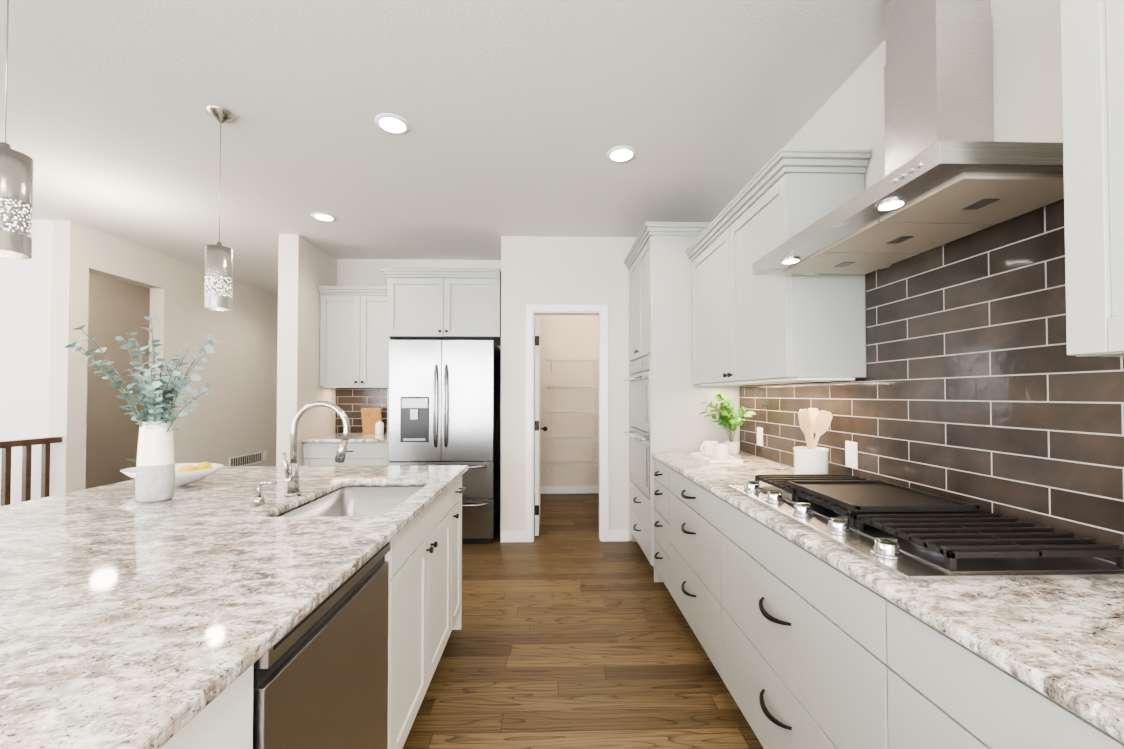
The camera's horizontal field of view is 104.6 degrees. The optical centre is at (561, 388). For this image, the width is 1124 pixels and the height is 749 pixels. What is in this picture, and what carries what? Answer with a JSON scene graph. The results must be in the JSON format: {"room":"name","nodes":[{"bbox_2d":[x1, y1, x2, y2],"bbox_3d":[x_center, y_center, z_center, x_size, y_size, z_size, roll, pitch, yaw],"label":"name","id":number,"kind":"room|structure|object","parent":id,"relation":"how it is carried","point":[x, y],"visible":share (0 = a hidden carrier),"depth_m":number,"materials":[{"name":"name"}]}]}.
{"room":"kitchen","nodes":[
{"label":"kitchen","id":0,"kind":"room"},
{"bbox_2d":[0,220,52,503],"bbox_3d":[-5.707,-0.005,3.559,3.060,2.750,0.120,0,-1,-1],"label":"wall","id":1,"kind":"structure","parent":0,"point":[25,312],"depth_m":3.54,"materials":[{"name":"white paint"}]},
{"bbox_2d":[85,272,148,488],"bbox_3d":[-5.517,0.014,4.749,0.100,2.750,2.250,0,-1,-1],"label":"wall","id":2,"kind":"structure","parent":0,"point":[116,308],"depth_m":5.29,"materials":[{"name":"beige paint"}]},
{"bbox_2d":[149,288,149,325],"bbox_3d":[-4.856,0.030,5.842,1.240,2.750,0.100,0,-1,-1],"label":"wall","id":3,"kind":"structure","parent":0,"point":[149,288],"depth_m":5.78,"materials":[{"name":"beige paint"}]},
{"bbox_2d":[49,220,277,495],"bbox_3d":[-4.159,0.027,5.625,0.140,2.750,4.170,0,-1,-1],"label":"wall","id":4,"kind":"structure","parent":0,"point":[234,413],"depth_m":4.62,"materials":[{"name":"beige paint"}]},
{"bbox_2d":[229,451,260,465],"bbox_3d":[-4.083,0.927,5.608,0.014,0.150,0.580,0,-1,-1],"label":"air vent","id":5,"kind":"object","parent":4,"relation":"in","point":[248,459],"visible":0.98,"depth_m":5.59,"materials":[{"name":"white metal"}]},
{"bbox_2d":[263,451,266,459],"bbox_3d":[-4.096,0.928,5.983,0.006,0.120,0.070,0,-1,-1],"label":"electrical outlet","id":6,"kind":"object","parent":4,"relation":"attached to","point":[264,455],"visible":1,"depth_m":5.98,"materials":[{"name":"white plastic"}]},
{"bbox_2d":[276,234,336,465],"bbox_3d":[-2.490,0.029,5.753,0.175,2.750,3.800,0,-1,-1],"label":"wall","id":7,"kind":"structure","parent":0,"point":[306,268],"depth_m":3.91,"materials":[{"name":"beige paint"}]},
{"bbox_2d":[337,259,500,349],"bbox_3d":[-1.506,0.012,4.629,2.085,2.750,0.100,0,-1,-1],"label":"wall","id":8,"kind":"structure","parent":0,"point":[359,272],"depth_m":4.59,"materials":[{"name":"beige paint"}]},
{"bbox_2d":[318,286,387,387],"bbox_3d":[-1.973,-0.495,4.379,0.777,0.980,0.386,0,-1,-1],"label":"upper cabinet","id":9,"kind":"object","parent":8,"relation":"attached to","point":[353,339],"visible":0.83,"depth_m":4.24,"materials":[{"name":"grey paint"}]},
{"bbox_2d":[335,388,386,432],"bbox_3d":[-1.976,0.228,4.559,0.790,0.485,0.008,0,-1,-1],"label":"wall tile","id":10,"kind":"structure","parent":8,"relation":"attached to","point":[351,402],"depth_m":4.55,"materials":[{"name":"brown tile"}]},
{"bbox_2d":[0,0,885,294],"bbox_3d":[-2.785,-1.439,1.667,8.800,0.060,12.400,0,-1,-1],"label":"ceiling","id":11,"kind":"structure","parent":0,"point":[522,116],"depth_m":2.20,"materials":[{"name":"white paint"}]},
{"bbox_2d":[0,0,33,258],"bbox_3d":[-1.717,-0.913,1.341,0.124,0.999,0.124,0,-1,-1],"label":"pendant light","id":12,"kind":"object","parent":11,"relation":"hanging from","point":[16,187],"visible":1,"depth_m":1.33,"materials":[{"name":"silver metal"}]},
{"bbox_2d":[204,106,235,310],"bbox_3d":[-1.739,-0.900,2.206,0.124,0.999,0.124,0,-1,-1],"label":"pendant light","id":13,"kind":"object","parent":11,"relation":"hanging from","point":[218,274],"visible":1,"depth_m":2.17,"materials":[{"name":"silver metal"}]},
{"bbox_2d":[311,212,335,221],"bbox_3d":[-1.917,-1.376,3.494,0.176,0.008,0.176,0,-1,-1],"label":"recessed light","id":14,"kind":"object","parent":11,"relation":"in","point":[321,216],"visible":1,"depth_m":3.48,"materials":[{"name":"white"}]},
{"bbox_2d":[375,113,409,134],"bbox_3d":[-0.896,-1.395,2.298,0.176,0.008,0.176,0,-1,-1],"label":"recessed light","id":15,"kind":"object","parent":11,"relation":"in","point":[392,123],"visible":1,"depth_m":2.29,"materials":[{"name":"white"}]},
{"bbox_2d":[607,146,635,162],"bbox_3d":[0.355,-1.390,2.586,0.176,0.008,0.176,0,-1,-1],"label":"recessed light","id":16,"kind":"object","parent":11,"relation":"in","point":[619,154],"visible":1,"depth_m":2.58,"materials":[{"name":"white"}]},
{"bbox_2d":[534,315,598,485],"bbox_3d":[0.163,0.031,5.872,1.260,2.750,0.100,0,-1,-1],"label":"wall","id":17,"kind":"structure","parent":0,"point":[569,336],"depth_m":5.80,"materials":[{"name":"beige paint"}]},
{"bbox_2d":[534,486,598,493],"bbox_3d":[0.137,1.355,5.795,1.260,0.100,0.014,0,-1,-1],"label":"baseboard","id":18,"kind":"structure","parent":17,"relation":"attached to","point":[543,489],"depth_m":5.79,"materials":[{"name":"white wood"}]},
{"bbox_2d":[547,358,598,483],"bbox_3d":[0.153,0.443,5.664,0.690,1.680,0.308,0,-1,-1],"label":"shelf","id":19,"kind":"object","parent":17,"relation":"attached to","point":[593,412],"visible":0.67,"depth_m":5.50,"materials":[{"name":"white metal"}]},
{"bbox_2d":[501,236,636,540],"bbox_3d":[0.407,0.002,3.987,1.915,2.750,0.115,0,-1,-1],"label":"wall","id":20,"kind":"structure","parent":0,"point":[569,270],"depth_m":3.91,"materials":[{"name":"beige paint"}]},
{"bbox_2d":[534,317,547,535],"bbox_3d":[-0.241,0.354,4.326,0.192,2.033,0.611,0,-1,-1],"label":"pantry door","id":21,"kind":"structure","parent":20,"relation":"in","point":[537,428],"depth_m":4.04,"materials":[{"name":"white wood"}]},
{"bbox_2d":[526,304,608,541],"bbox_3d":[0.045,0.311,3.964,0.744,2.132,0.131,0,-1,-1],"label":"door frame","id":22,"kind":"structure","parent":20,"relation":"attached to","point":[533,310],"depth_m":3.90,"materials":[{"name":"white wood"}]},
{"bbox_2d":[403,493,763,748],"bbox_3d":[-2.785,1.371,1.623,8.800,0.060,12.400,0,-1,-1],"label":"floor","id":23,"kind":"structure","parent":0,"point":[574,632],"depth_m":2.16,"materials":[{"name":"brown wood"}]},
{"bbox_2d":[0,437,61,505],"bbox_3d":[-4.060,0.861,2.162,0.100,0.975,2.728,0,-1,-1],"label":"stair railing","id":24,"kind":"object","parent":23,"relation":"on","point":[7,446],"visible":0.46,"depth_m":3.30,"materials":[{"name":"brown wood"}]},
{"bbox_2d":[160,476,464,748],"bbox_3d":[-1.101,0.886,0.809,1.225,0.884,3.270,0,-1,-1],"label":"kitchen island","id":25,"kind":"object","parent":23,"relation":"on","point":[423,556],"visible":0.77,"depth_m":1.58,"materials":[{"name":"white paint"}]},
{"bbox_2d":[0,465,467,748],"bbox_3d":[-1.252,0.428,0.817,1.523,0.030,3.280,0,-1,-1],"label":"island countertop","id":26,"kind":"structure","parent":25,"relation":"on","point":[128,620],"depth_m":0.90,"materials":[{"name":"stone"}]},
{"bbox_2d":[135,421,174,502],"bbox_3d":[-1.545,0.274,1.653,0.122,0.302,0.098,0,-1,-1],"label":"vase","id":27,"kind":"object","parent":26,"relation":"on","point":[155,474],"visible":0.9,"depth_m":1.62,"materials":[{"name":"white ceramic"}]},
{"bbox_2d":[64,317,219,432],"bbox_3d":[-1.545,-0.002,1.642,0.495,0.536,0.383,0,-1,-1],"label":"eucalyptus branches","id":28,"kind":"object","parent":27,"relation":"in","point":[155,406],"visible":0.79,"depth_m":1.62,"materials":[{"name":"green plant"}]},
{"bbox_2d":[120,463,223,486],"bbox_3d":[-1.712,0.390,1.916,0.388,0.079,0.266,0,-1,-1],"label":"fruit bowl","id":29,"kind":"object","parent":26,"relation":"on","point":[183,478],"visible":0.42,"depth_m":1.88,"materials":[{"name":"white ceramic"}]},
{"bbox_2d":[176,462,212,471],"bbox_3d":[-1.646,0.366,1.926,0.137,0.069,0.114,0,-1,-4],"label":"fruit","id":30,"kind":"object","parent":29,"relation":"in","point":[203,465],"depth_m":1.92,"materials":[{"name":"yellow food"}]},
{"bbox_2d":[253,480,276,505],"bbox_3d":[-1.083,0.380,1.583,0.079,0.088,0.038,0,-1,-1],"label":"soap dispenser","id":31,"kind":"object","parent":26,"relation":"on","point":[259,499],"visible":1,"depth_m":1.58,"materials":[{"name":"silver metal"}]},
{"bbox_2d":[282,401,349,496],"bbox_3d":[-0.976,0.238,1.728,0.252,0.377,0.080,0,-1,-1],"label":"faucet","id":32,"kind":"object","parent":26,"relation":"on","point":[291,470],"visible":1,"depth_m":1.73,"materials":[{"name":"silver metal"}]},
{"bbox_2d":[276,486,423,516],"bbox_3d":[-0.807,0.558,1.737,0.460,0.200,0.660,0,-1,-1],"label":"sink","id":33,"kind":"object","parent":26,"relation":"in","point":[363,501],"visible":0.06,"depth_m":2.03,"materials":[{"name":"white ceramic"}]},
{"bbox_2d":[253,540,390,748],"bbox_3d":[-0.826,0.896,1.040,0.607,0.872,0.586,0,-1,-1],"label":"dishwasher","id":34,"kind":"object","parent":25,"relation":"in","point":[320,677],"visible":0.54,"depth_m":1.01,"materials":[{"name":"silver metal"}]},
{"bbox_2d":[303,442,386,465],"bbox_3d":[-1.970,0.939,4.225,0.777,0.884,0.635,0,-1,-1],"label":"base cabinet","id":35,"kind":"object","parent":23,"relation":"on","point":[357,454],"visible":0.25,"depth_m":3.95,"materials":[{"name":"grey paint"}]},
{"bbox_2d":[301,433,386,442],"bbox_3d":[-1.971,0.481,4.234,0.780,0.030,0.630,0,-1,-1],"label":"countertop","id":36,"kind":"structure","parent":35,"relation":"on","point":[353,437],"depth_m":3.99,"materials":[{"name":"stone"}]},
{"bbox_2d":[361,408,381,433],"bbox_3d":[-1.959,0.339,4.475,0.200,0.265,0.071,0,-1,-1],"label":"cutting board","id":37,"kind":"object","parent":36,"relation":"on","point":[371,417],"visible":0.77,"depth_m":4.46,"materials":[{"name":"brown wood"}]},
{"bbox_2d":[375,421,383,434],"bbox_3d":[-1.847,0.399,4.394,0.080,0.137,0.080,0,-1,-1],"label":"canister","id":38,"kind":"object","parent":36,"relation":"on","point":[379,427],"visible":1,"depth_m":4.36,"materials":[{"name":"white ceramic"}]},
{"bbox_2d":[380,267,500,537],"bbox_3d":[-1.095,0.157,4.213,1.056,2.448,0.744,0,-1,-1],"label":"tall cabinet","id":39,"kind":"object","parent":23,"relation":"on","point":[426,303],"visible":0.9,"depth_m":3.90,"materials":[{"name":"grey paint"}]},
{"bbox_2d":[389,340,500,543],"bbox_3d":[-1.071,0.480,4.152,0.910,1.800,0.822,0,-1,-1],"label":"refrigerator","id":40,"kind":"object","parent":23,"relation":"on","point":[444,401],"visible":0.71,"depth_m":3.82,"materials":[{"name":"silver metal"}]},
{"bbox_2d":[624,222,738,581],"bbox_3d":[0.910,0.105,3.482,0.676,2.528,0.908,0,-1,-1],"label":"tall cabinet","id":41,"kind":"object","parent":23,"relation":"on","point":[657,263],"visible":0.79,"depth_m":3.08,"materials":[{"name":"grey paint"}]},
{"bbox_2d":[623,356,649,498],"bbox_3d":[0.864,0.288,3.501,0.626,1.033,0.768,0,-1,-1],"label":"wall oven","id":42,"kind":"object","parent":41,"relation":"in","point":[638,379],"visible":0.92,"depth_m":3.39,"materials":[{"name":"silver metal"}]},
{"bbox_2d":[654,458,1123,748],"bbox_3d":[0.965,0.898,1.593,0.657,0.884,2.930,0,-1,-1],"label":"base cabinet","id":43,"kind":"object","parent":23,"relation":"on","point":[803,648],"depth_m":1.17,"materials":[{"name":"grey paint"}]},
{"bbox_2d":[651,452,1123,742],"bbox_3d":[0.979,0.440,1.550,0.638,0.030,3.028,0,-1,-1],"label":"countertop","id":44,"kind":"structure","parent":43,"relation":"on","point":[1060,642],"depth_m":0.80,"materials":[{"name":"stone"}]},
{"bbox_2d":[691,441,742,462],"bbox_3d":[0.958,0.392,2.716,0.200,0.100,0.340,0,-1,-1],"label":"tray","id":45,"kind":"object","parent":44,"relation":"on","point":[714,452],"visible":1,"depth_m":2.63,"materials":[{"name":"white ceramic"}]},
{"bbox_2d":[699,391,755,454],"bbox_3d":[1.078,0.232,2.864,0.265,0.424,0.310,0,-1,-1],"label":"potted plant","id":46,"kind":"object","parent":44,"relation":"on","point":[727,412],"visible":1,"depth_m":2.90,"materials":[{"name":"green plant"}]},
{"bbox_2d":[793,408,832,473],"bbox_3d":[1.170,0.263,2.050,0.147,0.338,0.157,0,-1,-1],"label":"utensil crock","id":47,"kind":"object","parent":44,"relation":"on","point":[810,458],"visible":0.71,"depth_m":2.01,"materials":[{"name":"white ceramic"}]},
{"bbox_2d":[728,474,1123,580],"bbox_3d":[0.992,0.383,1.407,0.530,0.078,0.940,0,-1,-1],"label":"cooktop","id":48,"kind":"object","parent":44,"relation":"in","point":[906,533],"visible":1,"depth_m":1.10,"materials":[{"name":"silver metal"}]},
{"bbox_2d":[739,0,1114,563],"bbox_3d":[1.414,-0.062,-0.196,0.120,2.750,8.500,0,-1,-1],"label":"wall","id":49,"kind":"structure","parent":0,"point":[849,114],"depth_m":1.29,"materials":[{"name":"beige paint"}]},
{"bbox_2d":[689,225,720,384],"bbox_3d":[1.098,-0.479,2.722,0.340,0.892,0.716,0,-1,-1],"label":"upper cabinet","id":50,"kind":"object","parent":49,"relation":"attached to","point":[706,259],"depth_m":2.79,"materials":[{"name":"grey paint"}]},
{"bbox_2d":[721,161,867,384],"bbox_3d":[1.113,-0.487,2.163,0.340,0.892,0.640,0,-1,-1],"label":"upper cabinet","id":51,"kind":"object","parent":49,"relation":"attached to","point":[749,327],"depth_m":1.85,"materials":[{"name":"grey paint"}]},
{"bbox_2d":[753,0,1063,275],"bbox_3d":[1.060,-0.942,1.399,0.502,0.938,0.880,0,-1,-1],"label":"range hood","id":52,"kind":"object","parent":49,"relation":"attached to","point":[955,172],"visible":1,"depth_m":1.32,"materials":[{"name":"silver metal"}]},
{"bbox_2d":[740,202,1123,563],"bbox_3d":[1.304,-0.055,1.567,0.008,0.960,3.030,0,-1,-1],"label":"wall tile","id":53,"kind":"structure","parent":49,"relation":"attached to","point":[980,387],"depth_m":1.35,"materials":[{"name":"brown tile"}]},
{"bbox_2d":[757,427,762,445],"bbox_3d":[1.264,0.308,2.776,0.007,0.116,0.072,0,-1,-1],"label":"electrical outlet","id":54,"kind":"object","parent":53,"relation":"attached to","point":[760,436],"visible":1,"depth_m":2.76,"materials":[{"name":"white plastic"}]},
{"bbox_2d":[845,441,857,468],"bbox_3d":[1.286,0.295,1.931,0.007,0.116,0.072,0,-1,-1],"label":"electrical outlet","id":55,"kind":"object","parent":53,"relation":"attached to","point":[851,455],"visible":1,"depth_m":1.92,"materials":[{"name":"white plastic"}]},
{"bbox_2d":[1060,0,1123,356],"bbox_3d":[1.134,-0.541,0.455,0.386,0.948,0.892,0,-1,-1],"label":"upper cabinet","id":56,"kind":"object","parent":49,"relation":"attached to","point":[1092,45],"visible":1,"depth_m":0.80,"materials":[{"name":"grey paint"}]}
]}

